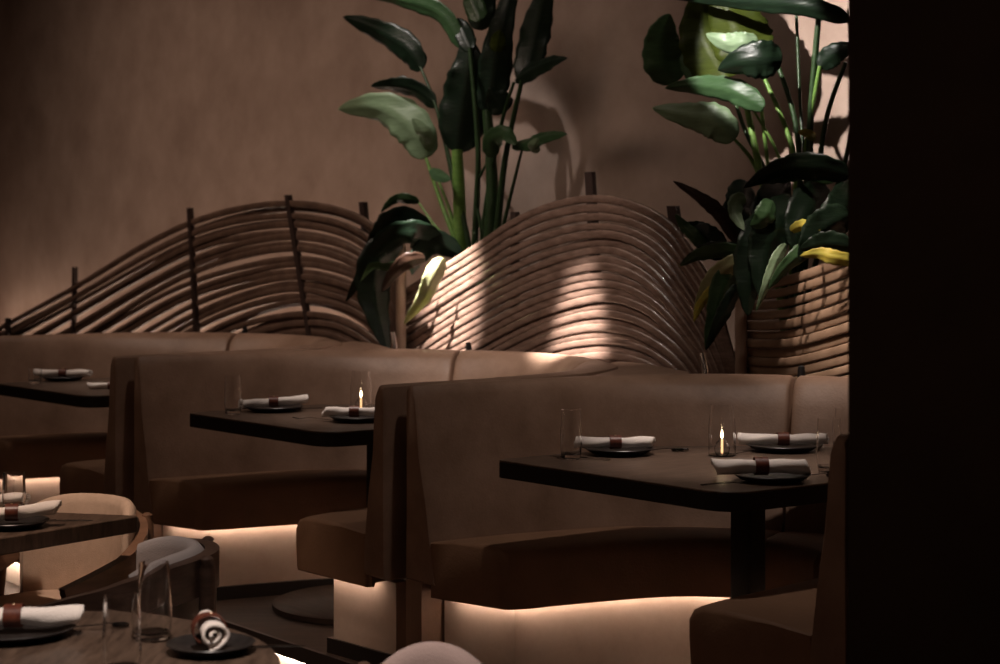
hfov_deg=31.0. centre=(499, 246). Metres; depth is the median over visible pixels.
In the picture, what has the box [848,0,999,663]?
wall
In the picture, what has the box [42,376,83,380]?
dinner plate
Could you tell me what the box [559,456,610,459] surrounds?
knife
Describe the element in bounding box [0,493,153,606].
barrel chair
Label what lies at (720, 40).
plant
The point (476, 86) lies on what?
plant
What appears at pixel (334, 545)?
seat cushion
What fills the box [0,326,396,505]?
sofa
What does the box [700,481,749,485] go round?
knife
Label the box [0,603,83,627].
rolled napkin
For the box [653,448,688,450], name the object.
spoon
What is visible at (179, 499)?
seat cushion
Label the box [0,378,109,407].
pedestal table
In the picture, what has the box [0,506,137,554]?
square table
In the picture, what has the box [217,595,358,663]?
platform
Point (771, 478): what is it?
dinner plate
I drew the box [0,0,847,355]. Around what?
wall
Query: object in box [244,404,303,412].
dinner plate
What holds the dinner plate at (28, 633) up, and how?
on the round table at (78, 645)
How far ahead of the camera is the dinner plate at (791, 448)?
5.51 m
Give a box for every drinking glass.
[2,471,25,506]
[28,368,41,383]
[102,592,141,663]
[137,560,171,642]
[224,374,241,414]
[560,409,581,459]
[816,417,840,472]
[835,407,847,434]
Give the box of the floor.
[5,581,19,594]
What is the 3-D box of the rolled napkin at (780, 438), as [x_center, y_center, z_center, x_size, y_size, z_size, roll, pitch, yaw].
[0.876,0.593,5.572,0.286,0.044,0.047,0,0,2]
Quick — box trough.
[369,331,847,376]
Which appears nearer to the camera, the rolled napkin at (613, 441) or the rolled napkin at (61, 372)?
the rolled napkin at (613, 441)
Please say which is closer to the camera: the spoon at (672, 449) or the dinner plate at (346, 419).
the spoon at (672, 449)
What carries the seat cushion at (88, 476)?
on the sofa at (60, 449)
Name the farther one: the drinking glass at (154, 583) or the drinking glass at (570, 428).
the drinking glass at (570, 428)
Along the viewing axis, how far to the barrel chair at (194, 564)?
4.53 m
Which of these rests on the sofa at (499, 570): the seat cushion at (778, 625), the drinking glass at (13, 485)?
the seat cushion at (778, 625)
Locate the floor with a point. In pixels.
(10, 588)
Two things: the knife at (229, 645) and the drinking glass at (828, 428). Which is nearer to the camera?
the knife at (229, 645)
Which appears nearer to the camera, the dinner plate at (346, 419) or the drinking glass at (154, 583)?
the drinking glass at (154, 583)
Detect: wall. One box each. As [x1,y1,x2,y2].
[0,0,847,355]
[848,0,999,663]
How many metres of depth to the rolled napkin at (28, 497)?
5.57 m
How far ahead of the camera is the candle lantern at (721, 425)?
5.39 m
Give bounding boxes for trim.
[15,560,354,663]
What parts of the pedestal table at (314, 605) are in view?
plate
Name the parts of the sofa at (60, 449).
backrest, backrest, fixing post, backrest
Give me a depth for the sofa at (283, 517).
7.00 m
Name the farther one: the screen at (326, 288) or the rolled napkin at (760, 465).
the screen at (326, 288)
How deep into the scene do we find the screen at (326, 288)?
9.48 m
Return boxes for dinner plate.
[0,516,49,529]
[0,624,75,643]
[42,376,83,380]
[166,633,255,657]
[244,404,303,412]
[329,416,373,422]
[584,446,653,455]
[734,473,810,483]
[746,444,815,452]
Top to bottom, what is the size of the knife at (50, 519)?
0.005 m
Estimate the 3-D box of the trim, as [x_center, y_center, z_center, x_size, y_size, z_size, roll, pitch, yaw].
[-1.790,1.374,7.525,0.015,0.052,11.700,0,0,-38]
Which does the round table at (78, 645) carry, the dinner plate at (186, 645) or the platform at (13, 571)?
the dinner plate at (186, 645)
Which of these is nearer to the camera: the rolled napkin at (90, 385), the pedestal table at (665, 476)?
the pedestal table at (665, 476)
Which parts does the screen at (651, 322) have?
bent rod, bent rod, bent rod, bent rod, bent rod, bent rod, bent rod, bent rod, bent rod, bent rod, bent rod, bent rod, bent rod, bent rod, bent rod, bent rod, bent rod, bent rod, bent rod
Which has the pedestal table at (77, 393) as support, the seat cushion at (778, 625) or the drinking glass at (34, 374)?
the drinking glass at (34, 374)
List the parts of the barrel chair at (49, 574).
leg, seat, leg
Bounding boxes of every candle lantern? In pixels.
[350,370,371,407]
[708,404,735,456]
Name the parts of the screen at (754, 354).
post, bent rod, bent rod, bent rod, bent rod, bent rod, bent rod, bent rod, bent rod, bent rod, bent rod, bent rod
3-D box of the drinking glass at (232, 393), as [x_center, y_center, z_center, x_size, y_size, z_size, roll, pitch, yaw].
[-1.007,0.556,6.790,0.066,0.147,0.066,0,0,0]
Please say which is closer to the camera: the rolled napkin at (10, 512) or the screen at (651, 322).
the rolled napkin at (10, 512)
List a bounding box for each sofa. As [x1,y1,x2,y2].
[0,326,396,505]
[134,342,708,663]
[406,365,847,663]
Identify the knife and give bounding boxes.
[49,519,92,520]
[229,645,302,646]
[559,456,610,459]
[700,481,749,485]
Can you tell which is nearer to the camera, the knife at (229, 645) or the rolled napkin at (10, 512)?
the knife at (229, 645)
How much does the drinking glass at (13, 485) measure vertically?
0.115 m
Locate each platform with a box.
[6,563,301,663]
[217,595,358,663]
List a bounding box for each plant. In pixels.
[338,0,566,347]
[642,0,847,349]
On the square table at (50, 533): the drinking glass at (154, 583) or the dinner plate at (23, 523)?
the dinner plate at (23, 523)
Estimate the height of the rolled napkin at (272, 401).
0.059 m
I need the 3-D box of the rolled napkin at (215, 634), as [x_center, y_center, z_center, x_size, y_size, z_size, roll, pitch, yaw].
[-0.575,0.753,3.555,0.068,0.065,0.157,0,0,-16]
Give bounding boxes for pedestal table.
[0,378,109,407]
[190,404,374,624]
[499,446,827,597]
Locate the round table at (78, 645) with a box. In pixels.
[0,611,279,663]
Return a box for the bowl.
[671,448,688,450]
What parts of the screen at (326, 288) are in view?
bent rod, bent rod, bent rod, bent rod, bent rod, bent rod, bent rod, bent rod, bent rod, bent rod, bent rod, bent rod, bent rod, bent rod, bent rod, bent rod, bent rod, bent rod, bent rod, bent rod, post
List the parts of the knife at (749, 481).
handle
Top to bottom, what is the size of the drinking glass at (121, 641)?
0.150 m
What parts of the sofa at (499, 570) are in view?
panel, backrest, fixing post, backrest, backrest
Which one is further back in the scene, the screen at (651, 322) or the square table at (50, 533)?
the screen at (651, 322)
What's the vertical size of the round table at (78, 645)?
0.720 m
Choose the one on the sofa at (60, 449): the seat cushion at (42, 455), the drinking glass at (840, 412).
the seat cushion at (42, 455)
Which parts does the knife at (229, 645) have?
blade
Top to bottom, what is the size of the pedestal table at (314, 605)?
0.720 m
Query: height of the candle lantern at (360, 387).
0.155 m
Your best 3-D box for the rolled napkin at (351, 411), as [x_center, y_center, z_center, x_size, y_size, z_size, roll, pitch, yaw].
[-0.526,0.593,6.499,0.236,0.044,0.047,0,0,0]
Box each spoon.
[74,624,102,627]
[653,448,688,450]
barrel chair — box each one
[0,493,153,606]
[36,536,219,619]
[358,642,483,663]
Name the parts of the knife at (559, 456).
handle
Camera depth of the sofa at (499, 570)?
5.56 m
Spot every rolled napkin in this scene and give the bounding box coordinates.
[0,492,30,504]
[0,500,61,520]
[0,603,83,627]
[42,368,92,376]
[87,382,109,388]
[191,610,229,650]
[241,394,308,409]
[322,405,374,416]
[582,435,655,448]
[711,456,810,474]
[737,431,816,444]
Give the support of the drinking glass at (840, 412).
on the pedestal table at (665, 476)
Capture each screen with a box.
[0,195,406,348]
[406,172,734,373]
[735,263,847,378]
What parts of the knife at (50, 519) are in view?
blade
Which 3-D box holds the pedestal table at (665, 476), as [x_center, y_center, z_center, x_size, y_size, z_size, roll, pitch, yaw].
[0.682,0.990,5.262,1.009,0.720,0.964,0,0,-38]
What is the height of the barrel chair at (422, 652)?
0.737 m
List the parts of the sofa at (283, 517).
panel, backrest, fixing post, backrest, backrest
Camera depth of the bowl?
5.54 m
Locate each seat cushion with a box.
[0,432,106,479]
[60,459,104,494]
[149,469,366,530]
[296,508,393,586]
[431,526,779,609]
[689,564,819,663]
[765,531,823,589]
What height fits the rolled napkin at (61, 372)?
0.044 m
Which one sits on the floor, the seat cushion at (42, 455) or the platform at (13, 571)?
the platform at (13, 571)
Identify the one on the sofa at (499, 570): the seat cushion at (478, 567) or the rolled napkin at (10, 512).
the seat cushion at (478, 567)

